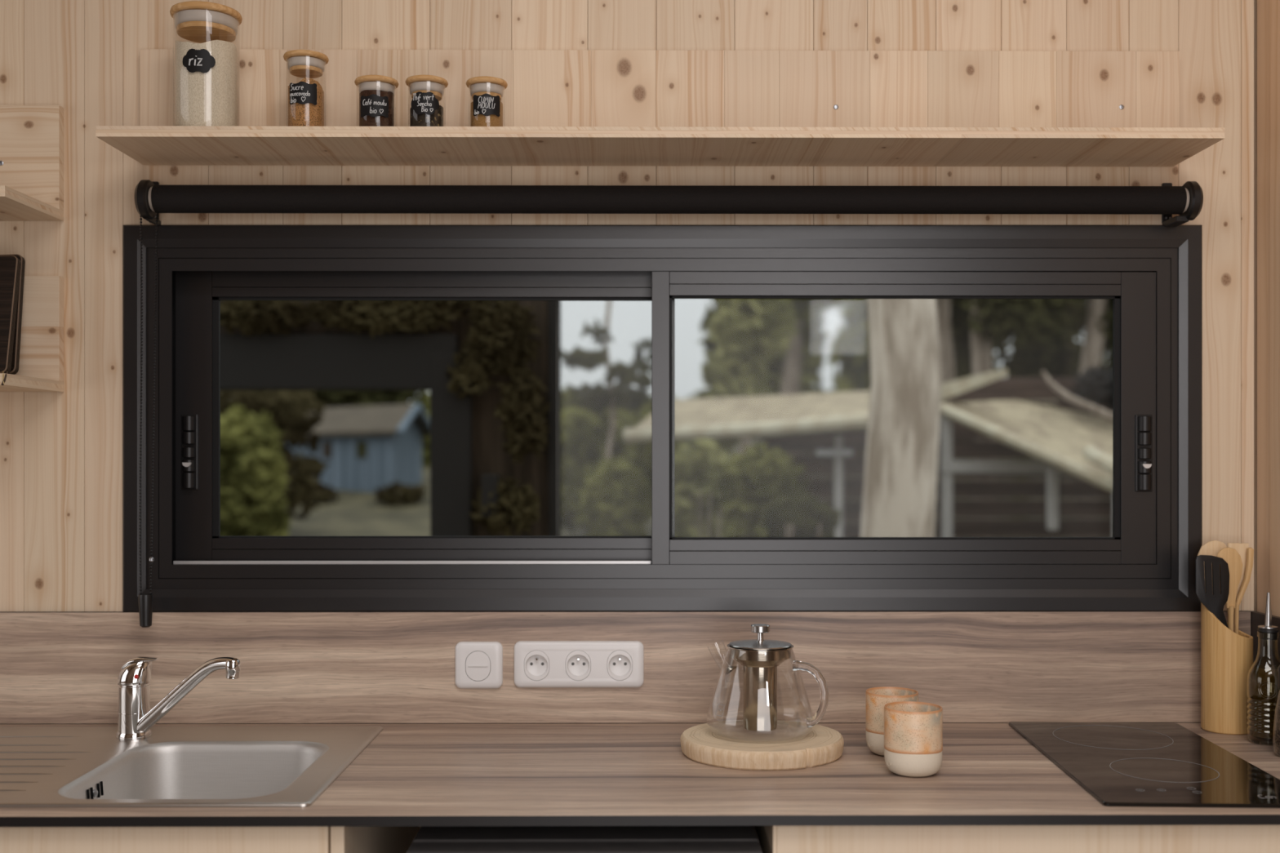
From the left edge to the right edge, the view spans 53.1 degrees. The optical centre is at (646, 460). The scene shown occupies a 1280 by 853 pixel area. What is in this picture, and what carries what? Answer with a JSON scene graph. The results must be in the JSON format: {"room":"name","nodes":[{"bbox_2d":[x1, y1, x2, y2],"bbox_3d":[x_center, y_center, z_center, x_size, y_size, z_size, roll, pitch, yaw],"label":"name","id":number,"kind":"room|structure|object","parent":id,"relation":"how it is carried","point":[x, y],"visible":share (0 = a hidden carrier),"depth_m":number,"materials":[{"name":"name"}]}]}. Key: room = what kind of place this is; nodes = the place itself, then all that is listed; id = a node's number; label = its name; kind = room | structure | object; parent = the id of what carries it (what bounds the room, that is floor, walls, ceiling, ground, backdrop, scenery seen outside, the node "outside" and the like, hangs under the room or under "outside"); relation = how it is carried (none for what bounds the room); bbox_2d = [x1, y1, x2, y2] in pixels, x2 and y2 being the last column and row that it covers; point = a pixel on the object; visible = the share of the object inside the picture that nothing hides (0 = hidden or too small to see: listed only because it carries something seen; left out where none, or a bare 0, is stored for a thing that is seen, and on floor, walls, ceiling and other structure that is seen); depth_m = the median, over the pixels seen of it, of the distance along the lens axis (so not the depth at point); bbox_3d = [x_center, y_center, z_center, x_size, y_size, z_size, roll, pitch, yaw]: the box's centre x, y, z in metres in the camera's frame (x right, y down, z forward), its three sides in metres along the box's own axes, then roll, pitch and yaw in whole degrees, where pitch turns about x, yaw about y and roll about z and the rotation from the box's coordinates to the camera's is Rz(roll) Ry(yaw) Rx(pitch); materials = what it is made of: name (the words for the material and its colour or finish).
{"room":"kitchen","nodes":[
{"label":"kitchen","id":0,"kind":"room"},
{"bbox_2d":[0,0,1257,831],"bbox_3d":[-0.014,-0.149,2.263,4.800,3.000,0.110,0,0,0],"label":"wall","id":1,"kind":"structure","parent":0,"point":[61,453],"depth_m":2.21,"materials":[{"name":"brown wood"}]},
{"bbox_2d":[0,105,63,221],"bbox_3d":[-1.317,-0.510,2.097,0.632,0.194,0.205,0,0,0],"label":"wall shelf","id":2,"kind":"object","parent":1,"relation":"attached to","point":[32,136],"visible":1,"depth_m":2.18,"materials":[{"name":"brown wood"}]},
{"bbox_2d":[0,275,63,391],"bbox_3d":[-1.317,-0.217,2.097,0.632,0.197,0.205,0,0,0],"label":"wall shelf","id":3,"kind":"object","parent":1,"relation":"attached to","point":[41,365],"visible":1,"depth_m":2.18,"materials":[{"name":"brown wood"}]},
{"bbox_2d":[0,255,21,385],"bbox_3d":[-1.138,-0.229,2.060,0.284,0.223,0.146,0,0,0],"label":"cutting board","id":4,"kind":"object","parent":3,"relation":"on","point":[10,265],"visible":0.94,"depth_m":2.10,"materials":[{"name":"brown wood"}]},
{"bbox_2d":[0,253,25,374],"bbox_3d":[-1.178,-0.241,2.141,0.266,0.214,0.053,0,0,0],"label":"cutting board","id":5,"kind":"object","parent":3,"relation":"on","point":[16,345],"visible":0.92,"depth_m":2.14,"materials":[{"name":"brown wood"}]},
{"bbox_2d":[0,610,1250,724],"bbox_3d":[-0.286,0.355,2.201,2.655,0.191,0.010,0,0,0],"label":"backsplash","id":6,"kind":"structure","parent":1,"relation":"attached to","point":[56,667],"depth_m":2.20,"materials":[{"name":"brown wood"}]},
{"bbox_2d":[455,641,502,688],"bbox_3d":[-0.286,0.350,2.190,0.081,0.080,0.012,0,0,0],"label":"light switch","id":7,"kind":"object","parent":6,"relation":"attached to","point":[478,664],"visible":1,"depth_m":2.19,"materials":[{"name":"white plastic"}]},
{"bbox_2d":[514,640,644,688],"bbox_3d":[-0.114,0.348,2.192,0.220,0.080,0.011,0,0,0],"label":"power socket","id":8,"kind":"object","parent":6,"relation":"attached to","point":[537,664],"visible":1,"depth_m":2.19,"materials":[{"name":"white plastic"}]},
{"bbox_2d":[95,48,1224,166],"bbox_3d":[0.026,-0.606,2.110,1.779,0.194,0.196,0,0,0],"label":"wall shelf","id":9,"kind":"object","parent":1,"relation":"attached to","point":[739,108],"visible":0.97,"depth_m":2.19,"materials":[{"name":"brown wood"}]},
{"bbox_2d":[169,0,242,125],"bbox_3d":[-0.715,-0.627,2.081,0.111,0.204,0.111,0,0,0],"label":"storage jar","id":10,"kind":"object","parent":9,"relation":"on","point":[206,73],"visible":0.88,"depth_m":2.04,"materials":[{"name":"clear glass"}]},
{"bbox_2d":[283,49,328,126],"bbox_3d":[-0.553,-0.592,2.082,0.072,0.134,0.072,0,0,0],"label":"storage jar","id":11,"kind":"object","parent":9,"relation":"on","point":[305,97],"visible":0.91,"depth_m":2.06,"materials":[{"name":"clear glass"}]},
{"bbox_2d":[354,74,399,126],"bbox_3d":[-0.438,-0.572,2.082,0.071,0.094,0.071,0,0,0],"label":"storage jar","id":12,"kind":"object","parent":9,"relation":"on","point":[376,92],"visible":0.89,"depth_m":2.06,"materials":[{"name":"clear glass"}]},
{"bbox_2d":[405,74,448,126],"bbox_3d":[-0.357,-0.573,2.083,0.069,0.094,0.069,0,0,0],"label":"storage jar","id":13,"kind":"object","parent":9,"relation":"on","point":[426,91],"visible":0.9,"depth_m":2.06,"materials":[{"name":"clear glass"}]},
{"bbox_2d":[466,75,507,126],"bbox_3d":[-0.260,-0.572,2.083,0.068,0.092,0.068,0,0,0],"label":"storage jar","id":14,"kind":"object","parent":9,"relation":"on","point":[486,109],"visible":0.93,"depth_m":2.06,"materials":[{"name":"clear glass"}]},
{"bbox_2d":[123,225,1202,611],"bbox_3d":[0.031,-0.074,2.248,1.864,0.669,0.121,0,0,0],"label":"window","id":15,"kind":"structure","parent":1,"relation":"in","point":[1152,275],"depth_m":2.20,"materials":[{"name":"black metal"}]},
{"bbox_2d":[134,179,1203,627],"bbox_3d":[0.036,-0.101,2.163,1.782,0.758,0.090,0,0,0],"label":"roller blind","id":16,"kind":"object","parent":15,"relation":"attached to","point":[152,198],"visible":1,"depth_m":2.13,"materials":[{"name":"black fabric"}]},
{"bbox_2d":[1257,0,1279,617],"bbox_3d":[1.100,-0.149,1.746,0.090,3.000,0.978,0,0,0],"label":"wall","id":17,"kind":"structure","parent":0,"point":[1268,11],"depth_m":2.17,"materials":[{"name":"brown wood"}]},
{"bbox_2d":[1248,610,1279,666],"bbox_3d":[1.050,0.355,1.735,0.010,0.191,0.958,0,0,0],"label":"backsplash","id":18,"kind":"structure","parent":17,"relation":"attached to","point":[1268,655],"depth_m":2.16,"materials":[{"name":"brown wood"}]},
{"bbox_3d":[-0.006,1.381,0.954,5.000,0.060,2.708,0,0,0],"label":"floor","id":19,"kind":"structure","parent":0,"visible":0},
{"bbox_2d":[0,826,417,852],"bbox_3d":[-0.990,0.908,1.899,1.203,0.886,0.571,0,0,0],"label":"base cabinet","id":20,"kind":"object","parent":19,"relation":"on","point":[12,839],"visible":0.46,"depth_m":1.64,"materials":[{"name":"brown wood"}]},
{"bbox_2d":[0,722,1279,826],"bbox_3d":[-0.279,0.458,1.915,2.665,0.013,0.580,0,0,0],"label":"countertop","id":21,"kind":"structure","parent":20,"relation":"on","point":[410,774],"depth_m":1.75,"materials":[{"name":"brown wood"}]},
{"bbox_2d":[115,656,240,740],"bbox_3d":[-0.739,0.375,2.026,0.273,0.147,0.053,0,0,31],"label":"mixer tap","id":22,"kind":"object","parent":21,"relation":"on","point":[135,718],"visible":1,"depth_m":2.06,"materials":[{"name":"silver metal"}]},
{"bbox_2d":[0,726,382,808],"bbox_3d":[-0.871,0.524,1.909,0.862,0.155,0.491,0,0,0],"label":"sink","id":23,"kind":"object","parent":21,"relation":"in","point":[41,766],"visible":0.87,"depth_m":2.03,"materials":[{"name":"metal"}]},
{"bbox_2d":[680,720,844,770],"bbox_3d":[0.179,0.437,1.977,0.253,0.028,0.238,0,0,0],"label":"wooden trivet","id":24,"kind":"object","parent":21,"relation":"on","point":[824,745],"visible":0.83,"depth_m":1.91,"materials":[{"name":"beige wood"}]},
{"bbox_2d":[706,623,828,742],"bbox_3d":[0.177,0.339,1.986,0.167,0.168,0.167,0,0,-16],"label":"teapot","id":25,"kind":"object","parent":24,"relation":"on","point":[760,659],"visible":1,"depth_m":1.96,"materials":[{"name":"clear glass"}]},
{"bbox_2d":[865,686,918,755],"bbox_3d":[0.379,0.403,1.974,0.080,0.096,0.080,0,0,0],"label":"cup","id":26,"kind":"object","parent":21,"relation":"on","point":[876,698],"visible":0.53,"depth_m":1.95,"materials":[{"name":"ceramic"}]},
{"bbox_2d":[884,701,942,777],"bbox_3d":[0.386,0.403,1.850,0.083,0.096,0.083,0,0,0],"label":"cup","id":27,"kind":"object","parent":21,"relation":"on","point":[913,731],"visible":1,"depth_m":1.82,"materials":[{"name":"ceramic"}]},
{"bbox_2d":[1008,721,1279,808],"bbox_3d":[0.751,0.448,1.924,0.285,0.005,0.520,0,0,2],"label":"induction hob","id":28,"kind":"object","parent":21,"relation":"in","point":[1118,764],"visible":1,"depth_m":1.87,"materials":[{"name":"black glass"}]},
{"bbox_2d":[1200,602,1253,734],"bbox_3d":[0.973,0.344,2.144,0.080,0.214,0.080,0,0,0],"label":"utensil holder","id":29,"kind":"object","parent":21,"relation":"on","point":[1226,655],"visible":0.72,"depth_m":2.11,"materials":[{"name":"brown wood"}]},
{"bbox_2d":[1195,555,1229,628],"bbox_3d":[0.956,0.298,2.129,0.082,0.283,0.018,0,0,-10],"label":"slotted turner","id":30,"kind":"object","parent":29,"relation":"in","point":[1215,603],"visible":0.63,"depth_m":2.13,"materials":[{"name":"black plastic"}]},
{"bbox_2d":[1197,540,1227,594],"bbox_3d":[0.966,0.287,2.169,0.059,0.305,0.024,0,0,0],"label":"spoon","id":31,"kind":"object","parent":29,"relation":"in","point":[1212,548],"visible":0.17,"depth_m":2.17,"materials":[{"name":"brown wood"}]},
{"bbox_2d":[1216,547,1242,631],"bbox_3d":[0.977,0.292,2.145,0.045,0.294,0.017,0,0,0],"label":"spoon","id":32,"kind":"object","parent":29,"relation":"in","point":[1230,555],"visible":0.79,"depth_m":2.14,"materials":[{"name":"brown wood"}]},
{"bbox_2d":[1227,542,1248,631],"bbox_3d":[1.000,0.289,2.168,0.040,0.300,0.016,0,0,-18],"label":"spatula","id":33,"kind":"object","parent":29,"relation":"in","point":[1241,548],"visible":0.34,"depth_m":2.17,"materials":[{"name":"brown wood"}]},
{"bbox_2d":[1234,546,1253,634],"bbox_3d":[1.006,0.292,2.156,0.033,0.294,0.014,0,0,0],"label":"spatula","id":34,"kind":"object","parent":29,"relation":"in","point":[1250,551],"visible":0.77,"depth_m":2.15,"materials":[{"name":"brown wood"}]},
{"bbox_2d":[1246,591,1279,746],"bbox_3d":[0.995,0.331,2.048,0.061,0.241,0.061,0,0,0],"label":"oil bottle","id":35,"kind":"object","parent":21,"relation":"on","point":[1263,690],"visible":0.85,"depth_m":2.03,"materials":[{"name":"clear glass"}]},
{"bbox_2d":[1272,665,1279,756],"bbox_3d":[0.988,0.382,1.951,0.059,0.139,0.059,0,0,0],"label":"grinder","id":36,"kind":"object","parent":21,"relation":"on","point":[1277,725],"visible":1,"depth_m":1.95,"materials":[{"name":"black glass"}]},
{"bbox_2d":[406,826,762,852],"bbox_3d":[-0.081,0.927,1.889,0.462,0.847,0.520,0,0,0],"label":"dishwasher","id":37,"kind":"object","parent":19,"relation":"on","point":[428,839],"visible":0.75,"depth_m":1.70,"materials":[{"name":"black metal"}]},
{"bbox_2d":[755,825,1279,852],"bbox_3d":[0.606,0.908,1.908,0.890,0.886,0.571,0,0,0],"label":"base cabinet","id":38,"kind":"object","parent":19,"relation":"on","point":[872,838],"visible":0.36,"depth_m":1.64,"materials":[{"name":"brown wood"}]},
{"label":"outside","id":39,"kind":"structure","parent":0,"visible":0},
{"bbox_2d":[286,440,1112,537],"bbox_3d":[-0.138,0.540,22.600,32.000,3.042,40.000,0,0,0],"label":"ground","id":40,"kind":"structure","parent":39,"point":[353,513],"depth_m":14.28,"materials":[{"name":"green plant"}]},
{"bbox_2d":[220,404,291,536],"bbox_3d":[-3.480,0.342,10.983,0.894,1.675,0.685,0,0,0],"label":"bush","id":41,"kind":"object","parent":40,"relation":"on","point":[251,459],"visible":0.61,"depth_m":10.84,"materials":[{"name":"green plant"}]},
{"bbox_2d":[220,390,330,521],"bbox_3d":[-3.954,-0.013,12.982,1.446,1.713,1.036,0,0,0],"label":"tree","id":42,"kind":"object","parent":40,"relation":"on","point":[289,415],"visible":0.38,"depth_m":12.80,"materials":[{"name":"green plant"}]},
{"bbox_2d":[284,484,340,503],"bbox_3d":[-4.047,0.393,15.199,0.705,0.320,0.670,0,0,-40],"label":"bush","id":43,"kind":"object","parent":40,"relation":"on","point":[322,496],"visible":0.35,"depth_m":15.08,"materials":[{"name":"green plant"}]},
{"bbox_2d":[253,390,428,458],"bbox_3d":[-5.096,-0.763,20.476,3.701,1.988,2.631,0,0,0],"label":"bush","id":44,"kind":"object","parent":40,"relation":"on","point":[331,398],"visible":0.15,"depth_m":19.88,"materials":[{"name":"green plant"}]},
{"bbox_2d":[286,403,430,493],"bbox_3d":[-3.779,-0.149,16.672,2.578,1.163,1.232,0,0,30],"label":"cabin","id":45,"kind":"object","parent":40,"relation":"on","point":[367,448],"visible":0.6,"depth_m":16.11,"materials":[{"name":"blue wood"}]},
{"bbox_2d":[220,300,560,536],"bbox_3d":[-1.506,0.117,4.553,2.394,3.732,0.205,0,0,0],"label":"building wall","id":46,"kind":"structure","parent":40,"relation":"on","point":[491,370],"depth_m":4.54,"materials":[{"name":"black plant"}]},
{"bbox_2d":[374,480,426,505],"bbox_3d":[-2.895,0.399,15.094,0.556,0.349,0.497,0,0,-42],"label":"bush","id":47,"kind":"object","parent":40,"relation":"on","point":[405,494],"visible":0.92,"depth_m":14.99,"materials":[{"name":"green plant"}]},
{"bbox_2d":[412,390,430,466],"bbox_3d":[-3.009,-0.136,19.997,1.793,2.125,1.352,0,0,0],"label":"bush","id":48,"kind":"object","parent":40,"relation":"on","point":[425,440],"visible":0.08,"depth_m":19.71,"materials":[{"name":"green plant"}]},
{"bbox_2d":[560,385,578,413],"bbox_3d":[-1.557,-0.625,22.989,1.218,1.590,1.054,0,0,0],"label":"bush","id":49,"kind":"object","parent":40,"relation":"on","point":[565,394],"visible":0.05,"depth_m":22.78,"materials":[{"name":"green plant"}]},
{"bbox_2d":[560,396,651,536],"bbox_3d":[-0.439,0.110,13.001,1.372,1.541,1.030,0,0,0],"label":"tree","id":50,"kind":"object","parent":40,"relation":"on","point":[584,435],"visible":0.52,"depth_m":12.75,"materials":[{"name":"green plant"}]},
{"bbox_2d":[560,301,651,459],"bbox_3d":[-0.254,0.014,9.025,0.746,3.330,0.630,0,0,0],"label":"tree","id":51,"kind":"object","parent":40,"relation":"on","point":[599,397],"visible":0.84,"depth_m":8.95,"materials":[{"name":"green plant"}]},
{"bbox_2d":[576,454,651,536],"bbox_3d":[-0.185,0.863,8.001,0.482,1.807,0.435,0,0,34],"label":"bush","id":52,"kind":"object","parent":40,"relation":"on","point":[615,497],"visible":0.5,"depth_m":7.92,"materials":[{"name":"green plant"}]},
{"bbox_2d":[641,394,692,460],"bbox_3d":[0.288,-0.551,23.013,1.130,1.484,0.931,0,0,-21],"label":"bush","id":53,"kind":"object","parent":40,"relation":"on","point":[646,406],"visible":0.02,"depth_m":22.84,"materials":[{"name":"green plant"}]},
{"bbox_2d":[675,435,735,537],"bbox_3d":[0.363,0.815,8.000,0.563,1.938,0.429,0,0,0],"label":"bush","id":54,"kind":"object","parent":40,"relation":"on","point":[696,515],"visible":0.39,"depth_m":7.91,"materials":[{"name":"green plant"}]},
{"bbox_2d":[686,387,729,451],"bbox_3d":[1.296,-0.776,25.007,1.272,1.548,1.043,0,0,0],"label":"bush","id":55,"kind":"object","parent":40,"relation":"on","point":[701,393],"visible":0.03,"depth_m":24.95,"materials":[{"name":"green plant"}]},
{"bbox_2d":[623,390,870,537],"bbox_3d":[0.879,0.560,9.357,1.861,2.213,2.166,0,0,11],"label":"shed","id":56,"kind":"object","parent":40,"relation":"on","point":[821,424],"visible":0.25,"depth_m":9.48,"materials":[{"name":"beige wood"}]},
{"bbox_2d":[693,298,800,537],"bbox_3d":[0.906,-1.928,11.096,1.110,6.381,0.964,0,0,0],"label":"tree","id":57,"kind":"object","parent":40,"relation":"on","point":[751,335],"visible":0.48,"depth_m":10.84,"materials":[{"name":"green plant"}]},
{"bbox_2d":[710,440,812,537],"bbox_3d":[0.664,0.873,7.407,0.598,1.985,0.416,0,0,0],"label":"bush","id":58,"kind":"object","parent":40,"relation":"on","point":[747,485],"visible":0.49,"depth_m":7.32,"materials":[{"name":"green plant"}]},
{"bbox_2d":[696,298,849,476],"bbox_3d":[1.401,-2.551,14.022,1.698,6.479,1.272,0,0,0],"label":"tree","id":59,"kind":"object","parent":40,"relation":"on","point":[789,366],"visible":0.12,"depth_m":13.94,"materials":[{"name":"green plant"}]},
{"bbox_2d":[755,311,832,395],"bbox_3d":[3.078,-3.616,28.181,2.254,7.517,1.906,0,0,0],"label":"tree","id":60,"kind":"object","parent":40,"relation":"on","point":[811,375],"visible":0.02,"depth_m":27.86,"materials":[{"name":"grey plant"}]},
{"bbox_2d":[759,486,844,537],"bbox_3d":[0.813,1.034,6.805,0.425,1.802,0.420,0,0,42],"label":"bush","id":61,"kind":"object","parent":40,"relation":"on","point":[801,515],"visible":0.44,"depth_m":6.74,"materials":[{"name":"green plant"}]},
{"bbox_2d":[825,298,871,453],"bbox_3d":[4.596,-3.139,26.065,2.064,8.417,1.813,0,0,0],"label":"tree","id":62,"kind":"object","parent":40,"relation":"on","point":[850,348],"visible":0.13,"depth_m":25.68,"materials":[{"name":"grey plant"}]},
{"bbox_2d":[860,298,942,537],"bbox_3d":[1.105,-2.143,6.083,1.783,8.387,1.332,0,0,0],"label":"tree","id":63,"kind":"object","parent":40,"relation":"on","point":[900,477],"visible":0.25,"depth_m":6.05,"materials":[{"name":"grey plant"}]},
{"bbox_2d":[936,298,972,518],"bbox_3d":[3.040,-2.470,13.096,1.187,6.739,1.233,0,0,42],"label":"tree","id":64,"kind":"object","parent":40,"relation":"on","point":[956,317],"visible":0.21,"depth_m":13.09,"materials":[{"name":"grey plant"}]},
{"bbox_2d":[950,298,999,440],"bbox_3d":[7.033,-3.414,28.163,2.385,7.864,1.623,0,0,0],"label":"tree","id":65,"kind":"object","parent":40,"relation":"on","point":[995,366],"visible":0.02,"depth_m":28.00,"materials":[{"name":"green plant"}]},
{"bbox_2d":[958,298,1046,518],"bbox_3d":[3.260,-2.365,12.040,1.059,6.851,0.934,0,0,0],"label":"tree","id":66,"kind":"object","parent":40,"relation":"on","point":[988,317],"visible":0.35,"depth_m":11.85,"materials":[{"name":"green plant"}]},
{"bbox_2d":[934,364,1112,537],"bbox_3d":[3.142,0.531,9.228,2.218,2.490,3.557,0,0,31],"label":"shed","id":67,"kind":"object","parent":40,"relation":"on","point":[1027,418],"visible":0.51,"depth_m":9.36,"materials":[{"name":"brown wood"}]},
{"bbox_2d":[1040,370,1112,422],"bbox_3d":[2.770,-0.325,7.884,0.646,0.483,0.105,0,0,17],"label":"fallen branch","id":68,"kind":"object","parent":67,"relation":"on","point":[1091,407],"visible":0.72,"depth_m":7.88,"materials":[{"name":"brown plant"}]},
{"bbox_2d":[1004,298,1086,377],"bbox_3d":[8.256,-3.261,26.061,2.025,8.245,1.641,0,0,0],"label":"tree","id":69,"kind":"object","parent":40,"relation":"on","point":[1070,337],"visible":0.02,"depth_m":25.56,"materials":[{"name":"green plant"}]},
{"bbox_2d":[991,298,1109,518],"bbox_3d":[4.287,-2.490,14.001,1.577,6.547,1.142,0,0,0],"label":"tree","id":70,"kind":"object","parent":40,"relation":"on","point":[1055,357],"visible":0.29,"depth_m":13.77,"materials":[{"name":"green plant"}]},
{"bbox_2d":[1028,298,1112,518],"bbox_3d":[4.340,-2.353,12.469,1.536,6.801,1.088,0,0,0],"label":"tree","id":71,"kind":"object","parent":40,"relation":"on","point":[1095,326],"visible":0.23,"depth_m":12.45,"materials":[{"name":"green plant"}]},
{"bbox_2d":[1100,309,1112,368],"bbox_3d":[10.906,-3.223,28.300,2.327,8.015,1.914,0,0,0],"label":"tree","id":72,"kind":"object","parent":40,"relation":"on","point":[1108,355],"visible":0.02,"depth_m":28.19,"materials":[{"name":"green plant"}]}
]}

